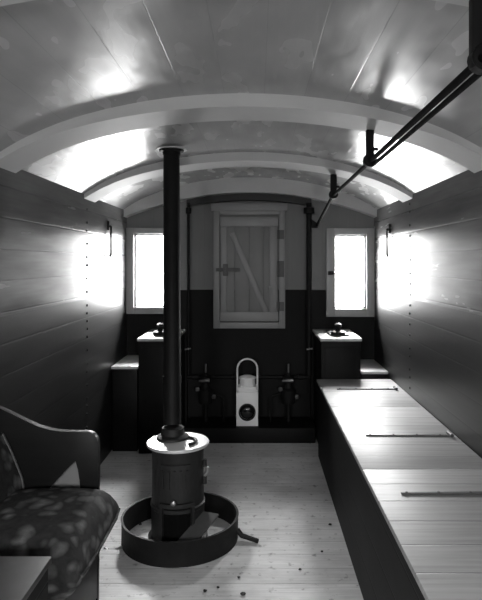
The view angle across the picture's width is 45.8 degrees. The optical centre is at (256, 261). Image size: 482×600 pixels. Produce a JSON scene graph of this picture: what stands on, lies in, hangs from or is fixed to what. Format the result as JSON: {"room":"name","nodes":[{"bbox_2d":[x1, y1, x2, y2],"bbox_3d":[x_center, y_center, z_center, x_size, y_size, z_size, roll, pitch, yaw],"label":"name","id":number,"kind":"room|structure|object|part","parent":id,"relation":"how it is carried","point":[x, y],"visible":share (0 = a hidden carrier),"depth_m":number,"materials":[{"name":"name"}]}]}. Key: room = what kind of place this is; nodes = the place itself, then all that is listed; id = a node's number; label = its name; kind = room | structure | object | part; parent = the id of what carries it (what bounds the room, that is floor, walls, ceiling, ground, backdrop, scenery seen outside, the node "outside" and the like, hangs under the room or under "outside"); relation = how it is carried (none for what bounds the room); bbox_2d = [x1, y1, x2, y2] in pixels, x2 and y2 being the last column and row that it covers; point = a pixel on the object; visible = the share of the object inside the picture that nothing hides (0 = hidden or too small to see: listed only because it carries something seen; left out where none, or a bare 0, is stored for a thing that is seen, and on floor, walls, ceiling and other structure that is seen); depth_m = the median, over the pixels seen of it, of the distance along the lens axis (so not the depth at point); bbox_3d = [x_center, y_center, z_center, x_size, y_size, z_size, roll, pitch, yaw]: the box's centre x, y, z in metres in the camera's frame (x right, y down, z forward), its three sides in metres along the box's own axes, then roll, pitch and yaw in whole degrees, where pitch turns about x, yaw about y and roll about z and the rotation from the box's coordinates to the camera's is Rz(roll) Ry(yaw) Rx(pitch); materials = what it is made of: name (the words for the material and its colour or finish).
{"room":"train brake van interior","nodes":[
{"label":"train brake van interior","id":0,"kind":"room"},
{"bbox_2d":[0,168,126,464],"bbox_3d":[-1.102,0.487,1.925,0.056,1.825,5.850,0,0,0],"label":"wall","id":1,"kind":"structure","parent":0,"point":[63,316],"depth_m":3.13,"materials":[{"name":"grey wood"}]},
{"bbox_2d":[107,221,111,256],"bbox_3d":[-1.064,-0.165,4.123,0.030,0.262,0.055,0,0,0],"label":"wall hook","id":2,"kind":"object","parent":1,"relation":"attached to","point":[109,227],"visible":1,"depth_m":4.12,"materials":[{"name":"black metal"}]},
{"bbox_3d":[-1.061,-0.151,4.117,0.023,0.234,0.044,0,0,0],"label":"rod","id":3,"kind":"part","parent":2,"relation":"part of","materials":[{"name":"black metal"}]},
{"bbox_2d":[99,436,363,599],"bbox_3d":[-0.054,1.420,1.900,2.152,0.040,5.900,0,0,0],"label":"floor","id":4,"kind":"structure","parent":0,"point":[280,493],"depth_m":2.92,"materials":[{"name":"grey wood"}]},
{"bbox_2d":[0,556,51,599],"bbox_3d":[-0.833,1.123,0.721,0.487,0.555,1.838,0,0,0],"label":"bench","id":5,"kind":"object","parent":4,"relation":"on","point":[21,577],"visible":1,"depth_m":1.56,"materials":[{"name":"paint"}]},
{"bbox_3d":[-0.614,1.133,0.713,0.025,0.535,1.805,0,0,0],"label":"panel","id":6,"kind":"part","parent":5,"relation":"part of","materials":[{"name":"grey wood"}]},
{"bbox_3d":[-0.839,1.133,1.627,0.475,0.535,0.025,0,0,0],"label":"panel","id":7,"kind":"part","parent":5,"relation":"part of","materials":[{"name":"black wood"}]},
{"bbox_2d":[0,406,119,599],"bbox_3d":[-0.805,0.996,2.036,0.533,0.807,0.672,0,0,0],"label":"sofa","id":8,"kind":"object","parent":4,"relation":"on","point":[53,504],"visible":0.87,"depth_m":2.16,"materials":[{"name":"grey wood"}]},
{"bbox_2d":[0,434,22,502],"bbox_3d":[-1.008,0.889,2.040,0.127,0.399,0.570,0,0,0],"label":"cushion","id":9,"kind":"object","parent":8,"relation":"on","point":[11,445],"depth_m":2.29,"materials":[{"name":"fabric"}]},
{"bbox_3d":[-0.858,0.766,2.345,0.418,0.348,0.030,0,0,0],"label":"arm","id":10,"kind":"part","parent":8,"relation":"part of","materials":[{"name":"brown wood"}]},
{"bbox_2d":[0,488,118,599],"bbox_3d":[-0.780,0.981,2.040,0.480,0.216,0.576,0,0,0],"label":"seat cushion","id":11,"kind":"object","parent":8,"relation":"on","point":[71,526],"depth_m":1.93,"materials":[{"name":"fabric"}]},
{"bbox_3d":[-0.834,0.942,2.366,0.221,0.297,0.012,0,0,0],"label":"panel","id":12,"kind":"part","parent":8,"relation":"part of","materials":[{"name":"wood"}]},
{"bbox_3d":[-0.851,1.230,2.040,0.397,0.280,0.578,0,0,0],"label":"seat frame","id":13,"kind":"part","parent":8,"relation":"part of","materials":[{"name":"grey fabric"}]},
{"bbox_3d":[-0.686,1.167,2.345,0.075,0.467,0.028,0,0,0],"label":"leg","id":14,"kind":"part","parent":8,"relation":"part of","materials":[{"name":"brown wood"}]},
{"bbox_2d":[111,355,138,450],"bbox_3d":[-0.978,1.085,4.463,0.196,0.630,0.526,0,0,0],"label":"box","id":15,"kind":"object","parent":4,"relation":"on","point":[125,373],"visible":0.74,"depth_m":4.21,"materials":[{"name":"paint"}]},
{"bbox_3d":[-0.978,0.780,4.463,0.196,0.020,0.526,0,0,0],"label":"lid","id":16,"kind":"part","parent":15,"relation":"part of","materials":[{"name":"grey wood"}]},
{"bbox_2d":[137,323,185,453],"bbox_3d":[-0.732,0.931,4.425,0.284,0.938,0.606,0,0,0],"label":"base cabinet","id":17,"kind":"object","parent":4,"relation":"on","point":[151,342],"visible":0.57,"depth_m":4.15,"materials":[{"name":"paint"}]},
{"bbox_3d":[-0.732,0.973,4.158,0.214,0.694,0.008,0,0,0],"label":"door","id":18,"kind":"part","parent":17,"relation":"part of","materials":[{"name":"paint"}]},
{"bbox_3d":[-0.732,0.503,4.300,0.110,0.082,0.110,0,0,0],"label":"lid knob","id":19,"kind":"part","parent":17,"relation":"part of","materials":[{"name":"black metal"}]},
{"bbox_2d":[104,492,258,567],"bbox_3d":[-0.414,1.341,2.881,0.655,0.118,0.592,0,0,-37],"label":"ring fender","id":20,"kind":"object","parent":4,"relation":"on","point":[162,554],"visible":0.86,"depth_m":2.69,"materials":[{"name":"black metal"}]},
{"bbox_2d":[146,424,218,540],"bbox_3d":[-0.375,1.126,2.877,0.386,0.547,0.316,0,0,40],"label":"stove","id":21,"kind":"object","parent":4,"relation":"on","point":[177,502],"visible":0.93,"depth_m":2.78,"materials":[{"name":"metal"}]},
{"bbox_2d":[156,146,186,424],"bbox_3d":[-0.483,0.107,3.114,0.176,1.487,0.388,0,0,0],"label":"pipe","id":22,"kind":"object","parent":21,"relation":"on","point":[172,377],"visible":1,"depth_m":3.05,"materials":[{"name":"black metal"}]},
{"bbox_3d":[-0.483,-0.635,3.220,0.176,0.004,0.176,0,0,0],"label":"roof plate","id":23,"kind":"part","parent":22,"relation":"part of","materials":[{"name":"grey metal"}]},
{"bbox_3d":[-0.399,1.060,2.778,0.149,0.140,0.030,0,0,0],"label":"fire door","id":24,"kind":"part","parent":21,"relation":"part of","materials":[{"name":"metal"}]},
{"bbox_3d":[-0.402,0.919,2.900,0.316,0.020,0.316,0,0,0],"label":"plate","id":25,"kind":"part","parent":21,"relation":"part of","materials":[{"name":"grey metal"}]},
{"bbox_2d":[184,417,314,442],"bbox_3d":[-0.055,1.342,4.563,1.014,0.116,0.326,0,0,0],"label":"step","id":26,"kind":"structure","parent":4,"relation":"on","point":[299,429],"depth_m":4.40,"materials":[{"name":"paint"}]},
{"bbox_2d":[195,364,224,421],"bbox_3d":[-0.383,1.052,4.576,0.218,0.463,0.122,0,0,20],"label":"valve","id":27,"kind":"object","parent":26,"relation":"on","point":[206,395],"visible":1,"depth_m":4.56,"materials":[{"name":"black metal"}]},
{"bbox_3d":[-0.422,0.944,4.544,0.094,0.031,0.035,0,0,12],"label":"lever","id":28,"kind":"part","parent":27,"relation":"part of","materials":[{"name":"metal"}]},
{"bbox_2d":[236,358,257,425],"bbox_3d":[-0.076,1.022,4.514,0.174,0.522,0.172,0,0,0],"label":"lamp","id":29,"kind":"object","parent":26,"relation":"on","point":[247,390],"visible":1,"depth_m":4.45,"materials":[{"name":"white metal"}]},
{"bbox_3d":[-0.076,0.906,4.525,0.174,0.289,0.015,0,0,0],"label":"handle","id":30,"kind":"part","parent":29,"relation":"part of","materials":[{"name":"white paint"}]},
{"bbox_2d":[270,364,298,421],"bbox_3d":[0.220,1.052,4.586,0.237,0.463,0.124,0,0,0],"label":"valve","id":31,"kind":"object","parent":26,"relation":"on","point":[288,393],"visible":1,"depth_m":4.55,"materials":[{"name":"black metal"}]},
{"bbox_3d":[0.244,0.944,4.544,0.094,0.031,0.035,0,0,12],"label":"lever","id":32,"kind":"part","parent":31,"relation":"part of","materials":[{"name":"metal"}]},
{"bbox_2d":[313,323,361,441],"bbox_3d":[0.613,0.931,4.425,0.304,0.938,0.606,0,0,0],"label":"base cabinet","id":33,"kind":"object","parent":4,"relation":"on","point":[337,352],"visible":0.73,"depth_m":4.16,"materials":[{"name":"paint"}]},
{"bbox_3d":[0.623,0.550,4.439,0.144,0.012,0.298,0,0,0],"label":"lid","id":34,"kind":"part","parent":33,"relation":"part of","materials":[{"name":"paint"}]},
{"bbox_3d":[0.613,0.503,4.300,0.110,0.082,0.110,0,0,0],"label":"lid knob","id":35,"kind":"part","parent":33,"relation":"part of","materials":[{"name":"black metal"}]},
{"bbox_3d":[0.613,0.973,4.158,0.234,0.694,0.008,0,0,0],"label":"door","id":36,"kind":"part","parent":33,"relation":"part of","materials":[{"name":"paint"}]},
{"bbox_2d":[361,359,387,378],"bbox_3d":[0.869,1.103,4.463,0.198,0.593,0.526,0,0,0],"label":"box","id":37,"kind":"object","parent":4,"relation":"on","point":[370,369],"visible":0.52,"depth_m":4.24,"materials":[{"name":"paint"}]},
{"bbox_2d":[317,379,481,599],"bbox_3d":[0.699,1.114,2.235,0.538,0.573,3.765,0,0,0],"label":"bench","id":38,"kind":"object","parent":4,"relation":"on","point":[405,490],"visible":1,"depth_m":2.29,"materials":[{"name":"grey wood"}]},
{"bbox_3d":[0.705,1.133,4.104,0.526,0.535,0.025,0,0,0],"label":"panel","id":39,"kind":"part","parent":38,"relation":"part of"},
{"bbox_3d":[0.699,0.855,3.724,0.538,0.020,0.783,0,0,0],"label":"lid","id":40,"kind":"part","parent":38,"relation":"part of","materials":[{"name":"grey wood"}]},
{"bbox_3d":[0.455,1.133,2.226,0.025,0.535,3.732,0,0,0],"label":"panel","id":41,"kind":"part","parent":38,"relation":"part of","materials":[{"name":"grey wood"}]},
{"bbox_3d":[0.699,0.855,2.829,0.538,0.020,0.999,0,0,0],"label":"lid","id":42,"kind":"part","parent":38,"relation":"part of","materials":[{"name":"grey wood"}]},
{"bbox_3d":[0.699,0.855,1.724,0.538,0.020,1.203,0,0,0],"label":"lid","id":43,"kind":"part","parent":38,"relation":"part of","materials":[{"name":"grey wood"}]},
{"bbox_2d":[0,0,481,209],"bbox_3d":[-0.054,-0.552,1.900,2.152,0.330,5.900,0,0,0],"label":"ceiling","id":44,"kind":"structure","parent":0,"point":[61,60],"depth_m":1.94,"materials":[{"name":"grey paint"}]},
{"bbox_2d":[0,0,468,6],"bbox_3d":[-0.054,-0.542,1.185,2.052,0.290,0.230,0,0,0],"label":"hoop","id":45,"kind":"object","parent":44,"relation":"attached to","point":[2,2],"visible":0.8,"depth_m":1.29},
{"bbox_2d":[467,0,481,74],"bbox_3d":[0.505,-0.497,1.250,0.078,0.163,0.040,0,0,0],"label":"hanger","id":46,"kind":"object","parent":45,"relation":"attached to","point":[474,65],"visible":1,"depth_m":1.24,"materials":[{"name":"black metal"}]},
{"bbox_2d":[316,53,481,225],"bbox_3d":[0.490,-0.369,2.001,0.045,0.161,5.202,0,0,0],"label":"rod","id":47,"kind":"object","parent":46,"relation":"hanging from","point":[466,72],"visible":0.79,"depth_m":1.74,"materials":[{"name":"black metal"}]},
{"bbox_2d":[372,74,481,166],"bbox_3d":[0.500,-0.425,0.950,0.017,0.016,3.100,0,0,0],"label":"rod","id":48,"kind":"object","parent":46,"relation":"hanging from","point":[474,77],"visible":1,"depth_m":1.61,"materials":[{"name":"black metal"}]},
{"bbox_2d":[0,93,481,172],"bbox_3d":[-0.054,-0.542,2.435,2.052,0.290,0.230,0,0,0],"label":"ceiling beam","id":49,"kind":"structure","parent":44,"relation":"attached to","point":[36,146],"depth_m":2.35,"materials":[{"name":"grey wood"}]},
{"bbox_2d":[362,130,377,167],"bbox_3d":[0.498,-0.497,2.500,0.067,0.163,0.040,0,0,0],"label":"hanger","id":50,"kind":"object","parent":49,"relation":"attached to","point":[370,148],"visible":0.78,"depth_m":2.49,"materials":[{"name":"black metal"}]},
{"bbox_2d":[84,152,412,201],"bbox_3d":[-0.054,-0.542,3.680,2.052,0.290,0.240,0,0,0],"label":"ceiling beam","id":51,"kind":"structure","parent":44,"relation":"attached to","point":[231,159],"depth_m":3.56,"materials":[{"name":"grey wood"}]},
{"bbox_2d":[329,174,339,198],"bbox_3d":[0.508,-0.496,3.750,0.070,0.162,0.040,0,0,0],"label":"hanger","id":52,"kind":"object","parent":51,"relation":"attached to","point":[333,177],"visible":0.87,"depth_m":3.74,"materials":[{"name":"black metal"}]},
{"bbox_2d":[127,200,373,425],"bbox_3d":[-0.054,0.356,4.790,2.052,2.087,0.120,0,0,0],"label":"wall","id":53,"kind":"structure","parent":0,"point":[221,349],"depth_m":4.79,"materials":[{"name":"black wood"}]},
{"bbox_2d":[126,228,162,313],"bbox_3d":[-0.886,0.073,4.745,0.386,0.710,0.090,0,0,0],"label":"window","id":54,"kind":"structure","parent":53,"relation":"in","point":[130,309],"depth_m":4.70,"materials":[{"name":"paint"}]},
{"bbox_3d":[-0.887,0.070,4.770,0.264,0.604,0.040,0,0,0],"label":"sash","id":55,"kind":"part","parent":54,"relation":"part of","materials":[{"name":"glass"}]},
{"bbox_2d":[211,203,286,327],"bbox_3d":[-0.065,0.032,4.759,0.637,1.046,0.062,0,0,0],"label":"door frame","id":56,"kind":"structure","parent":53,"relation":"in","point":[257,269],"depth_m":4.76,"materials":[{"name":"paint"}]},
{"bbox_3d":[-0.065,-0.336,4.769,0.488,0.079,0.018,0,0,0],"label":"rail","id":57,"kind":"part","parent":56,"relation":"part of","materials":[{"name":"paint"}]},
{"bbox_3d":[-0.065,0.457,4.769,0.488,0.079,0.018,0,0,0],"label":"rail","id":58,"kind":"part","parent":56,"relation":"part of","materials":[{"name":"paint"}]},
{"bbox_2d":[187,193,310,206],"bbox_3d":[-0.066,-0.513,4.745,1.029,0.108,0.090,0,0,0],"label":"trim","id":59,"kind":"structure","parent":53,"relation":"attached to","point":[240,196],"depth_m":4.70,"materials":[{"name":"paint"}]},
{"bbox_2d":[124,177,376,217],"bbox_3d":[-0.054,-0.527,4.675,2.052,0.320,0.110,0,0,0],"label":"trim","id":60,"kind":"structure","parent":53,"relation":"attached to","point":[311,191],"depth_m":4.62,"materials":[{"name":"grey wood"}]},
{"bbox_2d":[304,203,317,375],"bbox_3d":[0.439,0.221,4.649,0.115,1.408,0.109,0,0,0],"label":"pipe","id":61,"kind":"object","parent":53,"relation":"attached to","point":[308,210],"visible":0.95,"depth_m":4.64,"materials":[{"name":"black metal"}]},
{"bbox_2d":[187,374,309,379],"bbox_3d":[-0.068,0.940,4.660,1.001,0.048,0.047,0,0,0],"label":"pipe","id":62,"kind":"object","parent":61,"relation":"attached to","point":[194,376],"visible":0.84,"depth_m":4.65,"materials":[{"name":"black metal"}]},
{"bbox_2d":[185,203,190,374],"bbox_3d":[-0.560,0.221,4.641,0.052,1.408,0.081,0,0,0],"label":"pipe","id":63,"kind":"object","parent":62,"relation":"on","point":[188,209],"visible":1,"depth_m":4.65,"materials":[{"name":"black metal"}]},
{"bbox_3d":[0.471,-0.313,4.628,0.051,0.072,0.065,0,0,0],"label":"crank arm","id":64,"kind":"part","parent":61,"relation":"part of","materials":[{"name":"black metal"}]},
{"bbox_2d":[326,228,374,316],"bbox_3d":[0.772,0.087,4.723,0.398,0.730,0.134,0,0,0],"label":"window","id":65,"kind":"structure","parent":53,"relation":"in","point":[368,234],"depth_m":4.70,"materials":[{"name":"paint"}]},
{"bbox_3d":[0.773,0.081,4.770,0.262,0.611,0.040,0,0,0],"label":"sash","id":66,"kind":"part","parent":65,"relation":"part of","materials":[{"name":"glass"}]},
{"bbox_2d":[374,170,481,457],"bbox_3d":[0.994,0.487,1.925,0.056,1.825,5.850,0,0,0],"label":"wall","id":67,"kind":"structure","parent":0,"point":[428,317],"depth_m":3.07,"materials":[{"name":"grey wood"}]},
{"bbox_2d":[386,224,389,256],"bbox_3d":[0.956,-0.155,4.158,0.030,0.242,0.055,0,0,0],"label":"wall hook","id":68,"kind":"object","parent":67,"relation":"attached to","point":[388,228],"visible":1,"depth_m":4.16,"materials":[{"name":"black metal"}]},
{"bbox_3d":[0.953,-0.141,4.152,0.023,0.214,0.044,0,0,0],"label":"rod","id":69,"kind":"part","parent":68,"relation":"part of","materials":[{"name":"black metal"}]}
]}

